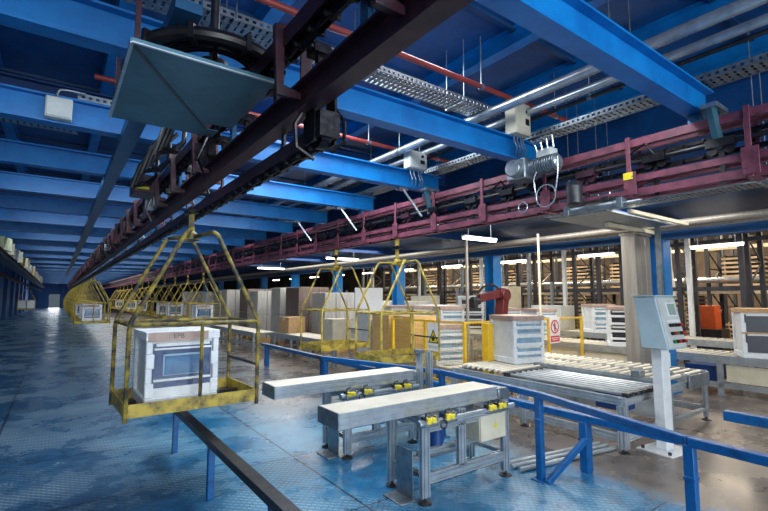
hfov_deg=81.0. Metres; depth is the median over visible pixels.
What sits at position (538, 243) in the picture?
post
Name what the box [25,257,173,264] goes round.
crossbeam
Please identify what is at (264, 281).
steel column
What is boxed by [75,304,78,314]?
oven
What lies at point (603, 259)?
storage rack
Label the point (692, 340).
conveyor
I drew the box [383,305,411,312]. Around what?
base cabinet
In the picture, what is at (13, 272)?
wall post
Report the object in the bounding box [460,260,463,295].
post
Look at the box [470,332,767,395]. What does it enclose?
conveyor
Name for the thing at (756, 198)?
track
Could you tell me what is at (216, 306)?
stack
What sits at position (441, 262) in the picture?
post
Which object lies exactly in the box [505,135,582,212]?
motor
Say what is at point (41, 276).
crossbeam
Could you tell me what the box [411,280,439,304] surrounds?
tall cabinet
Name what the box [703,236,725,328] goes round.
storage rack
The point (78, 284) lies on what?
cage
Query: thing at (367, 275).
storage rack
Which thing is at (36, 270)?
crossbeam
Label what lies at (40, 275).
crossbeam
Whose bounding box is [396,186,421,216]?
diagonal strut
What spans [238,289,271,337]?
stack
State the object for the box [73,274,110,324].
cage
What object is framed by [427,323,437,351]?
warning sign
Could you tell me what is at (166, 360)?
oven
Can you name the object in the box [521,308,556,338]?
base cabinet
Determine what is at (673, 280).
post
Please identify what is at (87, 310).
oven
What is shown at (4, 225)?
crossbeam
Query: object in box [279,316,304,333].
carton
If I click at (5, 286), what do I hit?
wall post
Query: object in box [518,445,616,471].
conduit
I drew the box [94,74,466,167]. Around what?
pipe
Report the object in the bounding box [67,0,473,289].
track
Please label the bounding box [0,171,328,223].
crossbeam
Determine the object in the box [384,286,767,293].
beam
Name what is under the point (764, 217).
pipe
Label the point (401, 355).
cage
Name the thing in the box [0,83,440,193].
crossbeam
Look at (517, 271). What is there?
storage rack
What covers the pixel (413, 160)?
electrical box
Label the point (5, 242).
carton
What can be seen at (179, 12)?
channel
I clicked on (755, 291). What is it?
beam
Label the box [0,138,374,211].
crossbeam
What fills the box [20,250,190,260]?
crossbeam
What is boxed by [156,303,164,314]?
oven
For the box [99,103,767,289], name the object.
track
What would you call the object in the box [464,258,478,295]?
storage rack
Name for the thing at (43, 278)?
crossbeam
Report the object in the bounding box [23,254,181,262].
crossbeam
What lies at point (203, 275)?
cage
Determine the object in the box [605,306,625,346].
base cabinet
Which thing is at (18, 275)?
wall post
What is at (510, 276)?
crate
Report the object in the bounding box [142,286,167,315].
cage
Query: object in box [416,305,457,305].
stack
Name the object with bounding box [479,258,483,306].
post
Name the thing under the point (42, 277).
crossbeam
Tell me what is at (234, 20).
cable tray
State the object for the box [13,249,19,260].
carton
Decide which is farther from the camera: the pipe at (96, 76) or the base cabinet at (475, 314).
the base cabinet at (475, 314)
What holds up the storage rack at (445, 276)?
on the floor
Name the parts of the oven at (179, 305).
door glass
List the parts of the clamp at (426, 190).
arm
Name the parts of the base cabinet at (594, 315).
foam post, carton lid, door glass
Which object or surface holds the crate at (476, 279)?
on the shelf
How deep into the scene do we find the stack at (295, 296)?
15.46 m
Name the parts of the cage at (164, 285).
frame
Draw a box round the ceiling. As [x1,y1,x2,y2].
[0,0,767,226]
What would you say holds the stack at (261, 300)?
on the floor
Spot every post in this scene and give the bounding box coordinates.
[1,266,8,319]
[8,270,14,316]
[14,273,19,313]
[18,276,23,312]
[22,278,26,310]
[362,269,364,287]
[389,266,391,299]
[418,263,420,295]
[439,261,442,304]
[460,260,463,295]
[465,239,469,362]
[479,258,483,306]
[482,323,493,373]
[504,255,508,285]
[526,253,531,307]
[537,234,541,314]
[561,250,567,304]
[595,247,603,351]
[654,219,663,294]
[670,247,675,294]
[684,238,696,347]
[736,234,747,366]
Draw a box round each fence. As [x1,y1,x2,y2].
[391,318,466,388]
[462,316,583,392]
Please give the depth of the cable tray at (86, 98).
4.47 m
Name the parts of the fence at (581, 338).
panel, rail, post, panel, post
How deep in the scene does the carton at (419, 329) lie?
9.43 m
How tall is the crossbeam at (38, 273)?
0.270 m
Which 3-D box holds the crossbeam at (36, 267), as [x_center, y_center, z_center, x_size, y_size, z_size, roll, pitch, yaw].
[-18.002,0.767,27.755,6.430,0.270,0.150,4,-6,-36]
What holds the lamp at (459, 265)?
hanging from the track at (756, 198)
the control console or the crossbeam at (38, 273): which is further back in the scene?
the crossbeam at (38, 273)
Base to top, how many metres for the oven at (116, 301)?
0.664 m
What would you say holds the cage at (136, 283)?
hanging from the track at (752, 157)
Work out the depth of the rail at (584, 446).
4.53 m
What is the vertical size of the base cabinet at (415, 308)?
0.764 m
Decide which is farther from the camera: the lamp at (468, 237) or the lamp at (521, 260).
the lamp at (521, 260)
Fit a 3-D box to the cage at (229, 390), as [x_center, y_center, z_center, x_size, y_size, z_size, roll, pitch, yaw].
[-1.913,0.478,4.392,1.146,1.895,0.838,4,-7,-38]
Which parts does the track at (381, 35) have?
rail, free chain, power rail, power chain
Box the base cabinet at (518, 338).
[489,314,544,363]
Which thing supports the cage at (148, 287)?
hanging from the track at (752, 157)
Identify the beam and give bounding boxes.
[367,235,767,271]
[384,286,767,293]
[385,243,767,273]
[385,290,767,294]
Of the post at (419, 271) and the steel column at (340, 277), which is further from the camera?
the post at (419, 271)
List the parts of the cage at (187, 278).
leg, leg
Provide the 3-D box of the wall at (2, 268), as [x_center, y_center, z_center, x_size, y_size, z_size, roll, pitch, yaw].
[-34.115,3.119,40.619,0.500,4.750,78.000,4,-6,-36]
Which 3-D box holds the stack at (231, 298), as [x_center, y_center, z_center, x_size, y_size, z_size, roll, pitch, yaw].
[-6.959,2.658,21.226,1.220,2.105,1.000,3,-6,-33]
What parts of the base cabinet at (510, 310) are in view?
carton lid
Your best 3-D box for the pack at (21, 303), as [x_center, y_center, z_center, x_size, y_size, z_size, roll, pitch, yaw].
[-28.763,3.911,35.758,0.540,0.680,0.700,4,-6,-36]
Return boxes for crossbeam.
[0,0,539,161]
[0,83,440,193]
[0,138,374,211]
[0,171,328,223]
[0,192,293,232]
[0,208,266,240]
[0,221,244,245]
[0,230,227,250]
[10,238,212,254]
[15,245,198,257]
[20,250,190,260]
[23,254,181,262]
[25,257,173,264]
[30,260,162,266]
[30,263,160,268]
[32,265,154,269]
[35,267,144,271]
[35,269,143,272]
[36,270,141,273]
[36,271,137,274]
[38,273,133,275]
[40,274,130,276]
[40,275,127,277]
[41,276,118,277]
[42,277,120,279]
[43,278,109,279]
[43,279,116,280]
[43,280,112,281]
[43,281,109,282]
[45,277,122,278]
[475,0,713,119]
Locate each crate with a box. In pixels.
[425,274,448,290]
[447,296,455,304]
[473,271,484,289]
[508,269,526,289]
[544,296,586,351]
[567,265,603,288]
[585,296,603,303]
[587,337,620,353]
[609,263,619,287]
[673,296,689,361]
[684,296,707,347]
[721,254,767,286]
[726,322,733,350]
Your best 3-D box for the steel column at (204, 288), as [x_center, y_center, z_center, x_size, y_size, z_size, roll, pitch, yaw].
[-13.763,3.534,34.610,0.400,2.820,0.400,4,-6,-36]
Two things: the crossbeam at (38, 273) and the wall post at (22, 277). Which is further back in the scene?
the wall post at (22, 277)
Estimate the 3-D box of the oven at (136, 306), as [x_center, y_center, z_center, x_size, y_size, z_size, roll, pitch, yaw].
[-16.210,3.411,30.052,0.644,0.664,0.624,4,-7,-36]
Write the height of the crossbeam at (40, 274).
0.270 m
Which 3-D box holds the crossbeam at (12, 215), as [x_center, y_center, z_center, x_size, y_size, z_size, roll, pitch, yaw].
[-6.069,-0.747,11.340,6.430,0.270,0.150,4,-6,-36]
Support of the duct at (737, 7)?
hanging from the ceiling
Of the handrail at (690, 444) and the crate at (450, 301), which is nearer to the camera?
the handrail at (690, 444)
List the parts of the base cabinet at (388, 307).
carton lid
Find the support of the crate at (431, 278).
on the shelf
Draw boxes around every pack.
[17,300,25,307]
[26,300,34,307]
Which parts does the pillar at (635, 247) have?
panel, panel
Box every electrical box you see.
[44,88,85,122]
[404,150,426,186]
[505,104,530,157]
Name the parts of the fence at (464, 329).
post, panel, post, rail, panel, post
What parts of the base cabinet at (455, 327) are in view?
carton lid, handle, door glass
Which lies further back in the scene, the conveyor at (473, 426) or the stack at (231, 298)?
the stack at (231, 298)
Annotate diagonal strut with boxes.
[293,220,310,240]
[335,206,356,230]
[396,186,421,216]
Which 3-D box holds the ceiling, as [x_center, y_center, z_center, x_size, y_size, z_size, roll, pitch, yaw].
[-16.820,0.942,40.375,28.000,0.660,99.000,4,-6,-36]
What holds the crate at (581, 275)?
on the shelf
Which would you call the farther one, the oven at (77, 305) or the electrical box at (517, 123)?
the oven at (77, 305)
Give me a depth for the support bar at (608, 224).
7.71 m
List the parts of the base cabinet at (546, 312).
carton lid, door glass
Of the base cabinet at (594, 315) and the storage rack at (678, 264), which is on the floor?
the storage rack at (678, 264)
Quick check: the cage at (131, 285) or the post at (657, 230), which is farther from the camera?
the cage at (131, 285)
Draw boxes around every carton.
[0,236,12,251]
[7,244,14,256]
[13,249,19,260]
[17,252,22,262]
[23,258,27,268]
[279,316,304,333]
[323,318,350,339]
[372,314,409,349]
[393,315,435,348]
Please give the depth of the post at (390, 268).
21.28 m
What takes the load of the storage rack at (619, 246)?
on the floor
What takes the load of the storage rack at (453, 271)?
on the floor
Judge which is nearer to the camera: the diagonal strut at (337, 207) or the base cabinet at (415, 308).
the diagonal strut at (337, 207)
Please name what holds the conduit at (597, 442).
on the floor
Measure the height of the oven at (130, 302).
0.664 m
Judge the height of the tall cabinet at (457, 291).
2.000 m
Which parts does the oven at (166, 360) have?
foam post, foam post, carton lid, panel, door glass, handle, foam post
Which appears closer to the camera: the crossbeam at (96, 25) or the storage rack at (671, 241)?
the crossbeam at (96, 25)
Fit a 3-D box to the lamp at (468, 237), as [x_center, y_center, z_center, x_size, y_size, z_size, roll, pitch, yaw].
[1.835,-0.551,8.637,0.900,0.536,0.100,4,-6,-36]
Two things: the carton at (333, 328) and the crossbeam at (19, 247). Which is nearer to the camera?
the carton at (333, 328)
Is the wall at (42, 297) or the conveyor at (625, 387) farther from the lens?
the wall at (42, 297)
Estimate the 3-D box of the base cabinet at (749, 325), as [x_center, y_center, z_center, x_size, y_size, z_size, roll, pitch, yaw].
[6.783,1.367,7.966,0.872,0.860,0.652,-3,-6,26]
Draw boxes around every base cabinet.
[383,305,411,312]
[408,306,431,314]
[423,323,462,365]
[432,306,464,322]
[458,296,483,332]
[489,314,544,363]
[508,307,520,313]
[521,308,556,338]
[581,304,615,332]
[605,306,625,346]
[700,306,721,328]
[731,308,767,358]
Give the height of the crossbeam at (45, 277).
0.270 m
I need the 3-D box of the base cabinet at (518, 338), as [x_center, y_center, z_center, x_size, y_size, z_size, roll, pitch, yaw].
[2.230,1.384,7.568,0.644,0.764,0.644,2,-6,-24]
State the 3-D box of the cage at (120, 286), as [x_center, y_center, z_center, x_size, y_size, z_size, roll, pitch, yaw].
[-23.833,3.769,40.595,1.146,2.030,0.838,4,-7,-39]
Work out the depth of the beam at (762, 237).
13.50 m
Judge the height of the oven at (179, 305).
0.664 m
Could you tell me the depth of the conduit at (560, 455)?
4.82 m
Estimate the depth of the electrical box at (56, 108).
4.22 m
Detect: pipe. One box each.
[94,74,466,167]
[186,208,767,281]
[193,216,767,281]
[254,0,586,129]
[375,276,759,289]
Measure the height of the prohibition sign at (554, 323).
0.520 m
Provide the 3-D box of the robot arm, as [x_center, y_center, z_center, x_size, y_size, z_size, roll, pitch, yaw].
[2.580,1.701,10.769,1.160,2.090,0.600,4,-6,-36]
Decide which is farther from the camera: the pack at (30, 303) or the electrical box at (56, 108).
the pack at (30, 303)
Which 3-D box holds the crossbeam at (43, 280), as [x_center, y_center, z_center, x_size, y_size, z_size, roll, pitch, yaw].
[-32.104,2.557,47.154,6.430,0.270,0.150,4,-6,-36]
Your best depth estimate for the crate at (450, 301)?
19.16 m
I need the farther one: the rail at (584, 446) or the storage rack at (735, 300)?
the storage rack at (735, 300)
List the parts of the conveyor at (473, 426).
leg, cross rail, plate, cross rail, leg, clamp lever, rail, motor, rail, clamp lever, rail, rail, leg, rail, leg, cross rail, clamp lever, box lid, leg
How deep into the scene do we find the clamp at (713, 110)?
3.85 m
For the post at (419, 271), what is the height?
3.300 m
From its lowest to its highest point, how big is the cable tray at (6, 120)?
0.066 m
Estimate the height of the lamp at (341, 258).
0.416 m
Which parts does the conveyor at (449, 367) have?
rail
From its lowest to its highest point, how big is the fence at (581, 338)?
1.330 m
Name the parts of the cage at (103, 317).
leg, leg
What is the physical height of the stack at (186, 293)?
2.105 m
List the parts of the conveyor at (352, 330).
leg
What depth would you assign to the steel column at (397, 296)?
15.02 m
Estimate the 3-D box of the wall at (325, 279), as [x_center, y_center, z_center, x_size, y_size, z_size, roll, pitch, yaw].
[-7.829,3.676,46.659,0.200,4.750,99.000,4,-6,-36]
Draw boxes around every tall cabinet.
[354,288,382,359]
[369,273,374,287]
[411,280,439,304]
[456,290,458,304]
[484,266,521,320]
[531,282,574,348]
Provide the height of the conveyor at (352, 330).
0.761 m
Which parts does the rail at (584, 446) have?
post, post, post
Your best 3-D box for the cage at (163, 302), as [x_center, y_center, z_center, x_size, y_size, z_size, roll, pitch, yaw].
[-10.112,2.029,21.720,1.146,2.030,0.838,4,-7,-36]
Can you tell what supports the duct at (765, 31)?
hanging from the ceiling
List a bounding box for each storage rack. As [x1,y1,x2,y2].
[366,267,381,287]
[382,267,388,299]
[405,264,413,295]
[405,264,417,298]
[421,262,438,295]
[443,261,459,304]
[446,260,454,295]
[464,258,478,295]
[469,259,484,295]
[501,254,519,286]
[519,253,538,307]
[531,252,543,304]
[532,251,554,304]
[555,249,572,295]
[558,251,570,295]
[571,247,595,339]
[594,246,606,303]
[600,246,616,305]
[618,245,626,354]
[669,239,686,295]
[674,238,701,363]
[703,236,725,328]
[720,234,737,327]
[743,232,767,368]
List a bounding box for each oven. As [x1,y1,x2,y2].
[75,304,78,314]
[79,304,89,318]
[81,304,101,320]
[115,300,123,306]
[128,301,135,308]
[132,326,219,403]
[135,302,147,310]
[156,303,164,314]
[166,303,182,315]
[191,305,212,320]
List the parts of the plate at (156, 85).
edge trim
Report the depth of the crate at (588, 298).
16.97 m
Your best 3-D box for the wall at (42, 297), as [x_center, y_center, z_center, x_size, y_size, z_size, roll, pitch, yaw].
[-45.744,6.553,77.843,24.500,4.750,0.200,4,-6,-36]
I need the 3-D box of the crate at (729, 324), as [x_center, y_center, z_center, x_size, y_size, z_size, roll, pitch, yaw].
[10.808,2.469,13.208,0.840,1.010,1.000,4,-6,-36]
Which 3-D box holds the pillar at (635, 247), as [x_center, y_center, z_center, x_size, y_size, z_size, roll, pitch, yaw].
[4.634,1.055,8.168,0.640,2.900,0.280,4,-6,-36]
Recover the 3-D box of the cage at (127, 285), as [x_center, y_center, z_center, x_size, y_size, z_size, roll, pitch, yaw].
[-20.784,3.383,36.400,1.146,2.030,0.838,3,-6,-32]
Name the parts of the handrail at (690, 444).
post, rail, post, rail, post, rail, post, rail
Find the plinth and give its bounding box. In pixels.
[689,329,730,350]
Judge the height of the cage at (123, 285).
2.030 m
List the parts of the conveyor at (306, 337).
leg, leg, rail, leg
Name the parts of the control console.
plate, post, panel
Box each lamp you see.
[257,260,284,269]
[325,257,358,260]
[441,260,462,267]
[461,215,496,241]
[501,259,526,263]
[578,246,614,257]
[689,234,744,248]
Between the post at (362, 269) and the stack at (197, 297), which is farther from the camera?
the stack at (197, 297)
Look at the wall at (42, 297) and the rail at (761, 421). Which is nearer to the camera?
the rail at (761, 421)
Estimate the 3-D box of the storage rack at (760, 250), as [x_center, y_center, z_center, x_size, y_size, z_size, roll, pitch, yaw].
[8.883,0.589,10.742,1.160,4.300,0.160,4,-6,-36]
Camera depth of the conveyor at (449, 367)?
8.54 m
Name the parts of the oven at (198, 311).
door glass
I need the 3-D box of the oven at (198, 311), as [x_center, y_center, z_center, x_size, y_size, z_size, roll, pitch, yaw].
[-7.063,2.250,17.469,0.644,0.664,0.624,4,-7,-37]
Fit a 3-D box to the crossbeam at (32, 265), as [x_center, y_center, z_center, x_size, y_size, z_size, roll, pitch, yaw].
[-16.917,0.630,26.262,6.430,0.270,0.150,4,-6,-36]
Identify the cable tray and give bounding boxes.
[0,117,77,134]
[77,94,112,105]
[122,0,500,121]
[278,52,767,221]
[544,32,767,217]
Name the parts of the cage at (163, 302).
leg, leg, frame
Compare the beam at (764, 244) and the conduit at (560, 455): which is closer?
the conduit at (560, 455)
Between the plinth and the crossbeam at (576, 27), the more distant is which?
the plinth
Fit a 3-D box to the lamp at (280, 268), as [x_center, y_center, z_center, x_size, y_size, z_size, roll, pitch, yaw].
[-4.854,0.379,19.372,1.200,0.416,0.100,4,-6,-36]
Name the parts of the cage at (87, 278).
leg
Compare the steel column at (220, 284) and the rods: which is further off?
the steel column at (220, 284)
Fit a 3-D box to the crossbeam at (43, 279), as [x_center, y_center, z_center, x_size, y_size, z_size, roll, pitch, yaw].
[-29.934,2.282,44.169,6.430,0.270,0.150,4,-6,-36]
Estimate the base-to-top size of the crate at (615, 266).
1.010 m
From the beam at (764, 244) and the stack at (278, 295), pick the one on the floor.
the stack at (278, 295)
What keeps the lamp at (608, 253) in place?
hanging from the track at (756, 198)
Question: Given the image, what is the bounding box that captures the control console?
[631,295,687,458]
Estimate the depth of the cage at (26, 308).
35.61 m
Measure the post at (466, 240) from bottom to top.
3.140 m
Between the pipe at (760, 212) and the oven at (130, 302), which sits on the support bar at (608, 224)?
the pipe at (760, 212)
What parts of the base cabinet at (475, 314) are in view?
door glass, foam post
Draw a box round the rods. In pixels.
[427,89,578,224]
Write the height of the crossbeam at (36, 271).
0.270 m
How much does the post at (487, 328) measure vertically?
1.300 m
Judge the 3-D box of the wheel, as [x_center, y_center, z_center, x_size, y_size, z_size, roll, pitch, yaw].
[-1.129,-1.430,3.006,0.932,0.600,0.931,4,-6,-36]
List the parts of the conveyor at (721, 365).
panel, panel, panel, rail, rail, rail, leg, panel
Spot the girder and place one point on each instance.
(753, 226)
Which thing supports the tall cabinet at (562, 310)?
on the floor
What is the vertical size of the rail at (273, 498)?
0.520 m
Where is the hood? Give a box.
[631,295,676,295]
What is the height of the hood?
0.015 m
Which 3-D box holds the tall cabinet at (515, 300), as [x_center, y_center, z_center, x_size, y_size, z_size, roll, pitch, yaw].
[4.035,1.762,15.292,0.715,2.800,1.000,4,-6,-36]
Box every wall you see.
[0,264,29,318]
[29,281,194,307]
[195,231,767,321]
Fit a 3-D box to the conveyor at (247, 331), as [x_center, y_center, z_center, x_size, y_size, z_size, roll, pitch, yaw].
[-5.355,2.987,16.659,0.800,0.611,5.000,4,-6,-36]
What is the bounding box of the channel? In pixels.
[66,0,202,275]
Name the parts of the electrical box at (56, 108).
box door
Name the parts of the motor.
motor, motor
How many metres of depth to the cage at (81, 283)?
25.83 m
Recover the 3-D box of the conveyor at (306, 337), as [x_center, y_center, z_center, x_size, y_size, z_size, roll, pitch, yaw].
[-2.066,2.646,13.069,0.900,0.631,3.900,4,-6,-36]
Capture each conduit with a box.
[510,441,600,464]
[510,443,608,468]
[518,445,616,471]
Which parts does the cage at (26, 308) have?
frame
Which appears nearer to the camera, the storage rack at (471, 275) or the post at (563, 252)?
the post at (563, 252)
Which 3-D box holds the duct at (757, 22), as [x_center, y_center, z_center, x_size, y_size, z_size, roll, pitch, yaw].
[-4.135,-1.327,13.481,0.104,0.822,25.600,4,-6,-36]
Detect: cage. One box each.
[17,286,35,309]
[66,284,88,312]
[67,283,89,313]
[67,283,92,314]
[68,281,94,316]
[69,280,98,317]
[70,278,100,319]
[72,277,105,321]
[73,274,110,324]
[109,207,259,423]
[111,286,126,308]
[115,285,128,308]
[118,285,133,309]
[122,285,138,310]
[126,283,143,311]
[130,282,151,312]
[137,281,158,313]
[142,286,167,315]
[150,278,176,316]
[159,277,188,318]
[169,274,202,321]
[183,272,220,321]
[300,249,369,352]
[355,239,440,363]
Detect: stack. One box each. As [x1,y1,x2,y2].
[181,292,193,325]
[192,291,213,326]
[202,293,213,327]
[213,290,221,324]
[220,290,240,335]
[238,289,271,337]
[248,291,270,341]
[270,288,285,344]
[284,287,328,348]
[311,293,354,352]
[390,301,428,305]
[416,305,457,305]
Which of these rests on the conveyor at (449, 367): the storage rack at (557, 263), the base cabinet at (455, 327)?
the base cabinet at (455, 327)
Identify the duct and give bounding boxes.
[241,0,767,217]
[254,0,767,218]
[263,28,767,219]
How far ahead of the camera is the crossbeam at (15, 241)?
15.08 m
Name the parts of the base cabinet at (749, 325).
foam post, foam post, carton lid, door glass, handle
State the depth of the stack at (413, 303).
16.08 m
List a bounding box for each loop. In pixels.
[129,154,164,187]
[139,133,178,173]
[152,127,186,154]
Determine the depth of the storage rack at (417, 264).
21.50 m
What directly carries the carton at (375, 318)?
on the conveyor at (449, 367)
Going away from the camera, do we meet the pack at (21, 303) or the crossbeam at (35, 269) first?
the crossbeam at (35, 269)
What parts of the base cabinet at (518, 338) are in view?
foam post, carton lid, handle, door glass, foam post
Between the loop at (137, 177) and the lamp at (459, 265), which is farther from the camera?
the lamp at (459, 265)
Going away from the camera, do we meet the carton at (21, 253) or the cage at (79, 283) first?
the carton at (21, 253)
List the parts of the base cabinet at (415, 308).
carton lid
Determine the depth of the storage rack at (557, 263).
17.82 m
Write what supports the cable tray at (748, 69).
on the crossbeam at (576, 27)
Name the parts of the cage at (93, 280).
leg, frame, rail, leg, leg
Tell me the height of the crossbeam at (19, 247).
0.270 m
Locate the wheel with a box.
[140,0,284,99]
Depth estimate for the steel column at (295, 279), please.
21.57 m
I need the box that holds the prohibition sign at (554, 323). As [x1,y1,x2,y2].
[549,317,559,343]
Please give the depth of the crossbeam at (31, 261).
22.74 m
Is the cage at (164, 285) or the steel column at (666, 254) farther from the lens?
the cage at (164, 285)
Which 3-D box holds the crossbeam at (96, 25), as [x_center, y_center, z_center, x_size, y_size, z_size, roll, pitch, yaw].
[-0.645,-1.435,3.879,6.430,0.270,0.150,4,-6,-36]
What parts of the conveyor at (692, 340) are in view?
rail, rail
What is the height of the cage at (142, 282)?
2.030 m
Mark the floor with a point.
(63, 446)
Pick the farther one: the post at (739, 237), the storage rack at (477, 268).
the storage rack at (477, 268)
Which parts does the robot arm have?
fore arm, arm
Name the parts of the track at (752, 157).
channel rail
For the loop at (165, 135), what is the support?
hanging from the track at (381, 35)
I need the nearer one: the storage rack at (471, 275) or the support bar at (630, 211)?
the support bar at (630, 211)
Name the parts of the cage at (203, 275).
leg, leg, rail, leg, leg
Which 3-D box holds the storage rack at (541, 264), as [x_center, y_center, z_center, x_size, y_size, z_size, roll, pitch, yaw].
[7.623,1.673,22.496,1.160,4.300,0.160,4,-6,-36]
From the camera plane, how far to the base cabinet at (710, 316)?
12.73 m
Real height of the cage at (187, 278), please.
2.030 m
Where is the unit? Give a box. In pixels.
[129,175,154,199]
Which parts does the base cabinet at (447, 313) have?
carton lid, door glass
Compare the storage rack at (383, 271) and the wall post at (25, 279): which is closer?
the storage rack at (383, 271)
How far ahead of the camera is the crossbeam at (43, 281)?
49.24 m
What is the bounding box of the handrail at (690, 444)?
[322,356,767,510]
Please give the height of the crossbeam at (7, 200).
0.270 m
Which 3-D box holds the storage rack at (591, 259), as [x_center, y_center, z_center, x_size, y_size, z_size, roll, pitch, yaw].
[6.332,0.913,14.251,1.160,4.300,0.160,4,-6,-36]
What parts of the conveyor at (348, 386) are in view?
leg, cross rail, cross rail, plate, leg, rail, leg, rail, leg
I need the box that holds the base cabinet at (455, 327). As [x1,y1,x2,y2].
[423,323,462,365]
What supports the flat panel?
attached to the cable tray at (752, 184)
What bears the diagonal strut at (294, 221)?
attached to the crossbeam at (9, 181)
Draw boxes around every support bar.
[605,222,654,234]
[627,209,688,225]
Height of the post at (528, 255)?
3.300 m
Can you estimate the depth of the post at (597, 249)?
13.01 m
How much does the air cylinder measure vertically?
0.140 m
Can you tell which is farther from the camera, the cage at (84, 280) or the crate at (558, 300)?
the cage at (84, 280)
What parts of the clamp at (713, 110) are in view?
arm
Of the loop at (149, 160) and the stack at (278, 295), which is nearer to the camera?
the loop at (149, 160)
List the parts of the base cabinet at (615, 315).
foam post, foam post, carton lid, door glass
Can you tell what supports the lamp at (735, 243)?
hanging from the track at (756, 198)
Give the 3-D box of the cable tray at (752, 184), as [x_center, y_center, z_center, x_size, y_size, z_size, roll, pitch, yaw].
[4.224,-1.640,5.081,0.340,1.740,5.400,4,-6,-36]
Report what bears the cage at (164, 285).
hanging from the track at (752, 157)
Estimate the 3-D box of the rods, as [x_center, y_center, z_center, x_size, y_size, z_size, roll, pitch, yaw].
[2.711,-1.604,6.458,0.280,1.560,9.000,4,-6,-36]
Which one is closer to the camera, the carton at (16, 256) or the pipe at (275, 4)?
the pipe at (275, 4)
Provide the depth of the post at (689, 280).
11.24 m
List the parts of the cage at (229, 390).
leg, leg, plate, frame, rail, hanger rod, post, leg, leg, rail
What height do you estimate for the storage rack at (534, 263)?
4.300 m
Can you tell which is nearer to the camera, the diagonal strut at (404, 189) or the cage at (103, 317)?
the diagonal strut at (404, 189)
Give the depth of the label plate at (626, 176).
4.41 m
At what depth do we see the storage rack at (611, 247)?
16.89 m
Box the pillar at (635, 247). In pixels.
[619,232,652,363]
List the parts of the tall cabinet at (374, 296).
raised panel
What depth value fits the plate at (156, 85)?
2.73 m
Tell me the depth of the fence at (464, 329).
8.27 m
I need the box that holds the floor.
[0,307,767,510]
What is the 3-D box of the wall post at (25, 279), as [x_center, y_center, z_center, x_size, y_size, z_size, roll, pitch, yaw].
[-44.892,4.582,56.205,0.240,4.700,0.240,4,-6,-36]
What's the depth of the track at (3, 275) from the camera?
25.37 m
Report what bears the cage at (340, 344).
hanging from the track at (752, 157)
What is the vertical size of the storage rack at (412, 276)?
4.300 m
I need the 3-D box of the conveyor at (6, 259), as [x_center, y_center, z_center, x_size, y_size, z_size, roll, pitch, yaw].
[-22.415,1.583,28.810,0.300,0.160,47.000,4,-6,-36]
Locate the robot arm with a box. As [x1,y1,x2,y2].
[469,283,510,314]
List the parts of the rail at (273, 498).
post, post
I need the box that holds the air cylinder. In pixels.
[563,195,641,216]
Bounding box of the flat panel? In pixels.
[549,209,672,230]
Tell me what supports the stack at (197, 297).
on the floor
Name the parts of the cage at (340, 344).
leg, leg, rail, frame, leg, post, leg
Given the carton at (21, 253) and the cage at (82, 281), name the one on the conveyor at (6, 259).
the carton at (21, 253)
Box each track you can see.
[0,272,41,290]
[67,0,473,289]
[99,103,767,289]
[107,162,767,288]
[112,74,767,284]
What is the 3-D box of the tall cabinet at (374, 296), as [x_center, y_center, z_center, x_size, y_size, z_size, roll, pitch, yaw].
[-0.307,1.790,11.135,0.840,1.980,0.610,4,-6,-36]
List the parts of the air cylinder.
piston rod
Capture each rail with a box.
[171,411,301,510]
[261,343,677,483]
[723,410,767,428]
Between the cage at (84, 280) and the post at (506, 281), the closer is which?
the post at (506, 281)
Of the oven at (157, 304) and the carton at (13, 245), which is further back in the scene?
the oven at (157, 304)
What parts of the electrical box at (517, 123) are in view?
box door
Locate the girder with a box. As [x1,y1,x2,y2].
[157,220,767,287]
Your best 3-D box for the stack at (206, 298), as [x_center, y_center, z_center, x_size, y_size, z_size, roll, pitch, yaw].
[-9.165,3.004,24.426,1.220,2.005,1.000,3,-6,-33]
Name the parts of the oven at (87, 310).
door glass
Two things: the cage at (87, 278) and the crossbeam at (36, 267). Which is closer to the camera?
the cage at (87, 278)
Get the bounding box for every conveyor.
[0,246,44,287]
[210,325,274,351]
[262,349,432,459]
[273,332,354,367]
[318,381,514,506]
[348,329,473,362]
[373,361,482,383]
[450,352,711,454]
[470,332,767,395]
[558,329,749,367]
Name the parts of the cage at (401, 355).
leg, leg, rail, hanger rod, plate, frame, leg, post, leg, rail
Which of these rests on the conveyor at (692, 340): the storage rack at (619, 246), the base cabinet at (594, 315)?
the base cabinet at (594, 315)
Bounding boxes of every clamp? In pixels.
[421,187,439,213]
[700,101,728,149]
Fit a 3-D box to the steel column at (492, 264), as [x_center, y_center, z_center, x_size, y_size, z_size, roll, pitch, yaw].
[2.861,1.425,11.742,0.400,2.820,0.400,4,-6,-36]
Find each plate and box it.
[109,0,273,136]
[623,172,632,180]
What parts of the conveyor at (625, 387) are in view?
leg, leg, long rail, rail, rod, leg, rod, rod, panel, rod, rail, rod, rod, rod, rail, rail, leg, rail, rail, leg, rail, plate, leg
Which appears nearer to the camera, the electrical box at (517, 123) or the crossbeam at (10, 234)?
the electrical box at (517, 123)
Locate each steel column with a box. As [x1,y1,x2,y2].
[203,283,207,290]
[218,282,223,289]
[260,277,267,288]
[291,274,299,286]
[333,271,342,292]
[392,265,404,304]
[484,256,500,320]
[650,239,682,394]
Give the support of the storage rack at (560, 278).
on the floor
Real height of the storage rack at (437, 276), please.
4.300 m
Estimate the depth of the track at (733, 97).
7.94 m
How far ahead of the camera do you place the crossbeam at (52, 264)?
24.31 m
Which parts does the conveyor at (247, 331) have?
rail, rail, leg, rail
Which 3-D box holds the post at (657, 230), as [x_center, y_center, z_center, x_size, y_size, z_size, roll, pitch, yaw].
[4.700,0.883,7.613,0.070,3.140,0.070,4,-6,-36]
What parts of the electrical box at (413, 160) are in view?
box door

